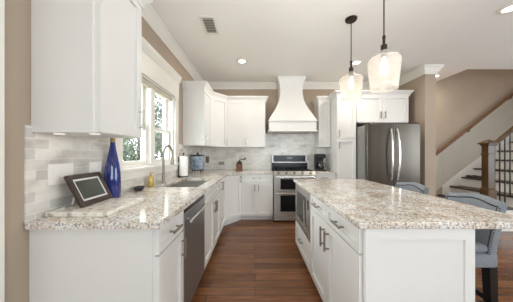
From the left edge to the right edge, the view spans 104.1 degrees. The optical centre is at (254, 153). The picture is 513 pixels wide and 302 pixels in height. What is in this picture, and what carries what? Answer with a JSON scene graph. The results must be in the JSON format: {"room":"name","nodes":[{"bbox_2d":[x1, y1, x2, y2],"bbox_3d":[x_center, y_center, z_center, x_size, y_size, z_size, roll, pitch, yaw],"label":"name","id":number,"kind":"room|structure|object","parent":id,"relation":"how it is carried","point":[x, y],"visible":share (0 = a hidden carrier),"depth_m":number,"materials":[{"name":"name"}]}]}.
{"room":"kitchen","nodes":[
{"label":"kitchen","id":0,"kind":"room"},
{"bbox_2d":[5,0,194,301],"bbox_3d":[-1.235,-0.135,0.680,0.150,2.800,7.360,0,0,0],"label":"wall","id":1,"kind":"structure","parent":0,"point":[17,12],"depth_m":0.98,"materials":[{"name":"beige paint"}]},
{"bbox_2d":[0,0,4,301],"bbox_3d":[-1.150,0.165,0.381,0.020,2.200,1.062,0,0,0],"label":"door","id":2,"kind":"structure","parent":1,"relation":"in","point":[2,2],"depth_m":0.90,"materials":[{"name":"white paint"}]},
{"bbox_2d":[31,0,152,137],"bbox_3d":[-0.960,-0.627,1.234,0.396,1.035,0.512,0,0,0],"label":"upper cabinet","id":3,"kind":"object","parent":1,"relation":"attached to","point":[86,55],"visible":1,"depth_m":1.03,"materials":[{"name":"white paint"}]},
{"bbox_2d":[24,125,201,221],"bbox_3d":[-1.156,0.100,2.678,0.008,0.490,3.348,0,0,0],"label":"tiled wall","id":4,"kind":"structure","parent":1,"relation":"attached to","point":[41,150],"depth_m":1.16,"materials":[{"name":"tile"}]},
{"bbox_2d":[48,163,73,185],"bbox_3d":[-1.147,0.120,1.187,0.008,0.120,0.157,0,0,0],"label":"outlet plate","id":5,"kind":"object","parent":4,"relation":"attached to","point":[56,172],"visible":0.79,"depth_m":1.17,"materials":[{"name":"white plastic"}]},
{"bbox_2d":[53,168,57,180],"bbox_3d":[-1.145,0.120,1.147,0.003,0.070,0.028,0,0,0],"label":"light switch","id":6,"kind":"object","parent":5,"relation":"attached to","point":[55,170],"depth_m":1.15,"materials":[{"name":"white plastic"}]},
{"bbox_2d":[66,167,69,175],"bbox_3d":[-1.145,0.120,1.226,0.003,0.070,0.028,0,0,0],"label":"light switch","id":7,"kind":"object","parent":5,"relation":"attached to","point":[67,168],"depth_m":1.22,"materials":[{"name":"white plastic"}]},
{"bbox_2d":[89,162,101,173],"bbox_3d":[-1.147,0.105,1.442,0.008,0.090,0.115,0,0,0],"label":"outlet plate","id":8,"kind":"object","parent":4,"relation":"attached to","point":[93,166],"visible":0.93,"depth_m":1.44,"materials":[{"name":"white plastic"}]},
{"bbox_2d":[115,37,181,180],"bbox_3d":[-1.201,-0.450,2.285,0.218,1.370,1.430,0,0,0],"label":"window","id":9,"kind":"structure","parent":1,"relation":"in","point":[159,78],"depth_m":2.31,"materials":[{"name":"white paint"}]},
{"bbox_2d":[142,78,171,100],"bbox_3d":[-1.185,-0.764,2.285,0.040,0.058,1.086,0,0,0],"label":"roller blind","id":10,"kind":"object","parent":9,"relation":"attached to","point":[149,83],"depth_m":2.36,"materials":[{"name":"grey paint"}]},
{"bbox_2d":[181,81,213,146],"bbox_3d":[-0.960,-0.637,3.434,0.396,1.015,0.571,0,0,0],"label":"upper cabinet","id":11,"kind":"object","parent":1,"relation":"attached to","point":[197,95],"visible":1,"depth_m":3.21,"materials":[{"name":"white paint"}]},
{"bbox_2d":[142,3,276,88],"bbox_3d":[-0.345,-1.468,0.680,1.630,0.135,7.360,0,0,0],"label":"trim","id":12,"kind":"structure","parent":1,"relation":"attached to","point":[149,15],"depth_m":3.01,"materials":[{"name":"white paint"}]},
{"bbox_2d":[202,92,228,147],"bbox_3d":[-0.853,-0.637,4.029,0.610,1.015,0.657,0,0,0],"label":"upper cabinet","id":13,"kind":"object","parent":1,"relation":"attached to","point":[218,101],"visible":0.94,"depth_m":3.87,"materials":[{"name":"white paint"}]},
{"bbox_2d":[150,0,512,81],"bbox_3d":[2.495,-1.635,0.605,7.610,0.200,7.510,0,0,0],"label":"ceiling","id":14,"kind":"structure","parent":0,"point":[311,39],"depth_m":2.62,"materials":[{"name":"paint"}]},
{"bbox_2d":[199,16,219,34],"bbox_3d":[-0.540,-1.530,2.400,0.170,0.009,0.340,0,0,0],"label":"ceiling vent","id":15,"kind":"object","parent":14,"relation":"in","point":[209,24],"visible":1,"depth_m":2.38,"materials":[{"name":"white metal"}]},
{"bbox_2d":[237,59,246,63],"bbox_3d":[-0.216,-1.528,3.320,0.176,0.011,0.176,0,0,0],"label":"recessed light","id":16,"kind":"object","parent":14,"relation":"in","point":[241,61],"visible":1,"depth_m":3.32,"materials":[{"name":"white paint"}]},
{"bbox_2d":[345,15,356,89],"bbox_3d":[1.096,-1.063,2.280,0.250,0.942,0.250,0,0,0],"label":"pendant lamp","id":17,"kind":"object","parent":14,"relation":"hanging from","point":[351,19],"visible":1,"depth_m":2.27,"materials":[{"name":"brown metal"}]},
{"bbox_2d":[349,61,353,76],"bbox_3d":[1.096,-0.965,2.280,0.052,0.180,0.051,0,0,0],"label":"socket","id":18,"kind":"object","parent":17,"relation":"attached to","point":[351,71],"depth_m":2.26,"materials":[{"name":"brown metal"}]},
{"bbox_2d":[352,60,361,64],"bbox_3d":[1.710,-1.528,3.370,0.176,0.011,0.176,0,0,0],"label":"recessed light","id":19,"kind":"object","parent":14,"relation":"in","point":[356,62],"visible":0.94,"depth_m":3.36,"materials":[{"name":"white paint"}]},
{"bbox_2d":[380,0,387,74],"bbox_3d":[1.096,-1.036,1.700,0.250,0.997,0.250,0,0,0],"label":"pendant lamp","id":20,"kind":"object","parent":14,"relation":"hanging from","point":[383,54],"visible":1,"depth_m":1.69,"materials":[{"name":"white glass"}]},
{"bbox_2d":[380,35,387,57],"bbox_3d":[1.096,-0.910,1.700,0.052,0.180,0.051,0,0,0],"label":"socket","id":21,"kind":"object","parent":20,"relation":"attached to","point":[383,54],"depth_m":1.69,"materials":[{"name":"brown metal"}]},
{"bbox_2d":[497,3,512,13],"bbox_3d":[2.690,-1.528,2.110,0.176,0.011,0.176,0,0,0],"label":"recessed light","id":22,"kind":"object","parent":14,"relation":"in","point":[509,8],"visible":1,"depth_m":2.12,"materials":[{"name":"white paint"}]},
{"bbox_2d":[191,220,512,301],"bbox_3d":[2.520,1.325,0.630,8.160,0.120,7.860,0,0,0],"label":"floor","id":23,"kind":"structure","parent":0,"point":[250,260],"depth_m":2.20,"materials":[{"name":"brown wood"}]},
{"bbox_2d":[29,210,187,301],"bbox_3d":[-0.810,0.823,1.216,0.696,0.884,0.380,0,0,0],"label":"base cabinet","id":24,"kind":"object","parent":23,"relation":"on","point":[64,265],"visible":0.93,"depth_m":1.03,"materials":[{"name":"white paint"}]},
{"bbox_2d":[168,181,219,267],"bbox_3d":[-0.810,0.823,2.444,0.696,0.884,0.911,0,0,0],"label":"base cabinet","id":25,"kind":"object","parent":23,"relation":"on","point":[212,196],"visible":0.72,"depth_m":2.39,"materials":[{"name":"white paint"}]},
{"bbox_2d":[183,194,207,301],"bbox_3d":[-0.781,0.825,1.698,0.658,0.881,0.571,0,0,0],"label":"dishwasher","id":26,"kind":"object","parent":23,"relation":"on","point":[194,214],"visible":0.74,"depth_m":1.65,"materials":[{"name":"grey metal"}]},
{"bbox_2d":[220,177,225,232],"bbox_3d":[-0.810,0.823,3.161,0.696,0.884,0.517,0,0,0],"label":"base cabinet","id":27,"kind":"object","parent":23,"relation":"on","point":[223,181],"visible":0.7,"depth_m":3.19,"materials":[{"name":"white paint"}]},
{"bbox_2d":[224,174,240,225],"bbox_3d":[-0.699,0.823,3.882,0.899,0.884,0.931,0,0,0],"label":"base cabinet","id":28,"kind":"object","parent":23,"relation":"on","point":[233,182],"visible":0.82,"depth_m":3.60,"materials":[{"name":"white paint"}]},
{"bbox_2d":[25,169,272,229],"bbox_3d":[-0.407,0.362,2.676,1.490,0.035,3.352,0,0,0],"label":"countertop","id":29,"kind":"structure","parent":28,"relation":"on","point":[161,204],"depth_m":1.23,"materials":[{"name":"stone"}]},
{"bbox_2d":[45,198,143,216],"bbox_3d":[-0.970,0.332,1.262,0.340,0.026,0.355,0,0,0],"label":"board","id":30,"kind":"object","parent":29,"relation":"on","point":[105,208],"visible":0.82,"depth_m":1.16,"materials":[{"name":"white stone"}]},
{"bbox_2d":[62,172,112,209],"bbox_3d":[-1.064,0.224,1.282,0.124,0.189,0.310,0,0,0],"label":"photo frame","id":31,"kind":"object","parent":30,"relation":"on","point":[87,189],"visible":1,"depth_m":1.26,"materials":[{"name":"brown wood"}]},
{"bbox_2d":[104,138,120,197],"bbox_3d":[-1.092,0.106,1.535,0.107,0.475,0.107,0,0,32],"label":"glass bottle","id":32,"kind":"object","parent":29,"relation":"on","point":[112,173],"visible":0.74,"depth_m":1.50,"materials":[{"name":"blue glass"}]},
{"bbox_2d":[133,186,144,190],"bbox_3d":[-1.085,0.326,1.870,0.088,0.036,0.110,0,0,0],"label":"bowl","id":33,"kind":"object","parent":29,"relation":"on","point":[136,188],"visible":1,"depth_m":1.84,"materials":[{"name":"black ceramic"}]},
{"bbox_2d":[148,172,153,186],"bbox_3d":[-1.095,0.269,2.100,0.057,0.151,0.057,0,0,45],"label":"soap bottle","id":34,"kind":"object","parent":29,"relation":"on","point":[150,178],"visible":1,"depth_m":2.08,"materials":[{"name":"yellow"}]},
{"bbox_2d":[161,145,173,182],"bbox_3d":[-1.047,0.121,2.348,0.093,0.449,0.176,0,0,22],"label":"kitchen faucet","id":35,"kind":"object","parent":29,"relation":"on","point":[166,146],"visible":0.98,"depth_m":2.34,"materials":[{"name":"silver metal"}]},
{"bbox_2d":[178,153,188,176],"bbox_3d":[-1.065,0.166,2.980,0.152,0.357,0.152,0,0,0],"label":"paper towel holder","id":36,"kind":"object","parent":29,"relation":"on","point":[182,160],"visible":0.99,"depth_m":2.93,"materials":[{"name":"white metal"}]},
{"bbox_2d":[166,181,206,186],"bbox_3d":[-0.810,0.473,2.425,0.436,0.183,0.746,0,0,0],"label":"sink","id":37,"kind":"object","parent":29,"relation":"in","point":[181,183],"visible":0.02,"depth_m":2.79,"materials":[{"name":"grey metal"}]},
{"bbox_2d":[190,152,204,172],"bbox_3d":[-1.012,0.161,3.530,0.244,0.361,0.244,0,0,0],"label":"ceramic crock","id":38,"kind":"object","parent":29,"relation":"on","point":[197,160],"visible":1,"depth_m":3.43,"materials":[{"name":"blue ceramic"}]},
{"bbox_2d":[235,158,245,170],"bbox_3d":[-0.283,0.212,4.020,0.207,0.264,0.144,0,0,0],"label":"coffee grinder","id":39,"kind":"object","parent":29,"relation":"on","point":[239,164],"visible":1,"depth_m":3.96,"materials":[{"name":"brown wood"}]},
{"bbox_2d":[241,174,272,219],"bbox_3d":[0.032,0.823,4.023,0.609,0.884,0.650,0,0,0],"label":"base cabinet","id":40,"kind":"object","parent":23,"relation":"on","point":[256,189],"visible":0.98,"depth_m":3.75,"materials":[{"name":"white paint"}]},
{"bbox_2d":[271,155,315,220],"bbox_3d":[0.730,0.647,3.971,0.770,1.235,0.718,0,0,0],"label":"range oven","id":41,"kind":"object","parent":23,"relation":"on","point":[285,168],"visible":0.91,"depth_m":3.67,"materials":[{"name":"metal"}]},
{"bbox_2d":[295,221,309,271],"bbox_3d":[0.807,0.823,2.317,0.608,0.884,0.723,0,0,0],"label":"base cabinet","id":42,"kind":"object","parent":23,"relation":"on","point":[301,240],"visible":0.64,"depth_m":2.28,"materials":[{"name":"white paint"}]},
{"bbox_2d":[296,184,310,241],"bbox_3d":[0.770,0.638,2.317,0.520,0.501,0.717,0,0,0],"label":"microwave","id":43,"kind":"object","parent":42,"relation":"in","point":[303,207],"visible":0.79,"depth_m":2.20,"materials":[{"name":"silver metal"}]},
{"bbox_2d":[315,174,335,178],"bbox_3d":[1.315,0.823,4.023,0.384,0.884,0.650,0,0,0],"label":"base cabinet","id":44,"kind":"object","parent":23,"relation":"on","point":[318,176],"visible":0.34,"depth_m":3.75,"materials":[{"name":"white paint"}]},
{"bbox_2d":[309,169,336,173],"bbox_3d":[1.323,0.362,4.033,0.402,0.035,0.636,0,0,0],"label":"countertop","id":45,"kind":"structure","parent":44,"relation":"on","point":[326,171],"depth_m":3.71,"materials":[{"name":"stone"}]},
{"bbox_2d":[314,153,325,170],"bbox_3d":[1.315,0.169,4.050,0.170,0.351,0.240,0,0,0],"label":"coffee maker","id":46,"kind":"object","parent":45,"relation":"on","point":[319,162],"visible":0.99,"depth_m":3.97,"materials":[{"name":"black plastic"}]},
{"bbox_2d":[325,90,357,178],"bbox_3d":[1.675,0.050,4.012,0.411,2.430,0.692,0,0,0],"label":"pantry cabinet","id":47,"kind":"object","parent":23,"relation":"on","point":[340,158],"visible":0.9,"depth_m":3.73,"materials":[{"name":"white paint"}]},
{"bbox_2d":[356,122,419,186],"bbox_3d":[2.345,0.367,3.777,0.910,1.795,0.946,0,0,0],"label":"refrigerator","id":48,"kind":"object","parent":23,"relation":"on","point":[386,153],"visible":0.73,"depth_m":3.38,"materials":[{"name":"grey metal"}]},
{"bbox_2d":[310,194,474,301],"bbox_3d":[0.807,0.823,1.482,0.608,0.884,0.945,0,0,0],"label":"base cabinet","id":49,"kind":"object","parent":23,"relation":"on","point":[348,263],"visible":0.95,"depth_m":1.02,"materials":[{"name":"white paint"}]},
{"bbox_2d":[293,179,512,228],"bbox_3d":[0.985,0.362,1.855,0.930,0.035,1.710,0,0,0],"label":"countertop","id":50,"kind":"structure","parent":49,"relation":"on","point":[365,204],"depth_m":1.28,"materials":[{"name":"stone"}]},
{"bbox_2d":[395,182,428,194],"bbox_3d":[1.445,0.784,2.100,0.520,0.962,0.380,0,0,0],"label":"counter stool","id":51,"kind":"object","parent":23,"relation":"on","point":[412,186],"visible":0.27,"depth_m":2.07,"materials":[{"name":"grey fabric"}]},
{"bbox_2d":[438,133,512,230],"bbox_3d":[4.867,0.247,3.788,2.343,2.035,1.117,0,0,0],"label":"staircase","id":52,"kind":"structure","parent":23,"relation":"on","point":[459,183],"depth_m":4.17,"materials":[{"name":"white paint"}]},
{"bbox_2d":[477,126,512,202],"bbox_3d":[4.835,-0.359,3.310,2.131,2.868,0.172,0,0,0],"label":"balustrade","id":53,"kind":"object","parent":52,"relation":"on","point":[488,154],"visible":0.85,"depth_m":3.30,"materials":[{"name":"brown wood"}]},
{"bbox_2d":[445,192,507,301],"bbox_3d":[1.445,0.784,1.505,0.520,0.962,0.380,0,0,0],"label":"counter stool","id":54,"kind":"object","parent":23,"relation":"on","point":[486,240],"visible":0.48,"depth_m":1.34,"materials":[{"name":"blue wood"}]},
{"bbox_2d":[475,241,487,252],"bbox_3d":[1.373,0.638,1.505,0.375,0.057,0.362,0,0,0],"label":"seat cushion","id":55,"kind":"object","parent":54,"relation":"on","point":[480,246],"depth_m":1.33,"materials":[{"name":"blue fabric"}]},
{"bbox_2d":[212,69,512,196],"bbox_3d":[2.570,-1.385,4.435,7.760,5.300,0.150,0,0,0],"label":"wall","id":56,"kind":"structure","parent":0,"point":[463,97],"depth_m":4.36,"materials":[{"name":"beige paint"}]},
{"bbox_2d":[227,96,267,147],"bbox_3d":[-0.155,-0.637,4.165,0.840,1.015,0.386,0,0,0],"label":"upper cabinet","id":57,"kind":"object","parent":56,"relation":"attached to","point":[245,114],"visible":0.99,"depth_m":4.04,"materials":[{"name":"white paint"}]},
{"bbox_2d":[202,134,324,168],"bbox_3d":[0.185,-0.035,4.356,2.690,0.800,0.008,0,0,0],"label":"tiled wall","id":58,"kind":"structure","parent":56,"relation":"attached to","point":[275,144],"depth_m":4.35,"materials":[{"name":"tile"}]},
{"bbox_2d":[267,76,317,133],"bbox_3d":[0.730,-0.976,4.096,0.950,1.116,0.525,0,0,0],"label":"range hood","id":59,"kind":"object","parent":56,"relation":"attached to","point":[291,115],"visible":0.98,"depth_m":3.94,"materials":[{"name":"white paint"}]},
{"bbox_2d":[311,96,330,147],"bbox_3d":[1.375,-0.637,4.165,0.293,1.015,0.386,0,0,0],"label":"upper cabinet","id":60,"kind":"object","parent":56,"relation":"attached to","point":[321,104],"visible":0.98,"depth_m":4.04,"materials":[{"name":"white paint"}]},
{"bbox_2d":[303,64,444,88],"bbox_3d":[2.136,-1.468,3.904,2.272,0.135,0.912,0,0,0],"label":"trim","id":61,"kind":"structure","parent":56,"relation":"attached to","point":[426,68],"depth_m":4.28,"materials":[{"name":"white paint"}]},
{"bbox_2d":[356,90,413,126],"bbox_3d":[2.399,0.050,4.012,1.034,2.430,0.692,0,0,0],"label":"upper cabinet","id":62,"kind":"object","parent":56,"relation":"attached to","point":[377,106],"visible":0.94,"depth_m":3.73,"materials":[{"name":"white paint"}]},
{"bbox_2d":[436,96,512,190],"bbox_3d":[4.598,-0.170,4.354,2.815,2.870,0.010,0,0,0],"label":"trim","id":63,"kind":"structure","parent":56,"relation":"attached to","point":[465,150],"depth_m":4.35,"materials":[{"name":"grey paint"}]},
{"bbox_2d":[436,92,512,155],"bbox_3d":[4.750,-0.674,4.307,2.500,2.022,0.105,0,0,0],"label":"stair handrail","id":64,"kind":"object","parent":56,"relation":"attached to","point":[509,96],"visible":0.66,"depth_m":4.26,"materials":[{"name":"brown wood"}]},
{"bbox_2d":[393,74,435,196],"bbox_3d":[3.095,-0.135,3.945,0.190,2.800,0.830,0,0,0],"label":"wall partition","id":65,"kind":"structure","parent":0,"point":[422,101],"depth_m":3.53,"materials":[{"name":"beige paint"}]},
{"label":"outside","id":66,"kind":"structure","parent":0,"visible":0},
{"bbox_3d":[-7.880,1.615,6.000,12.240,0.100,20.000,0,0,0],"label":"ground","id":67,"kind":"structure","parent":66,"visible":0},
{"bbox_2d":[123,95,161,160],"bbox_3d":[-4.862,-1.317,8.468,4.622,5.768,4.510,0,0,5],"label":"tree","id":68,"kind":"object","parent":67,"relation":"on","point":[128,149],"visible":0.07,"depth_m":7.93,"materials":[{"name":"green plant"}]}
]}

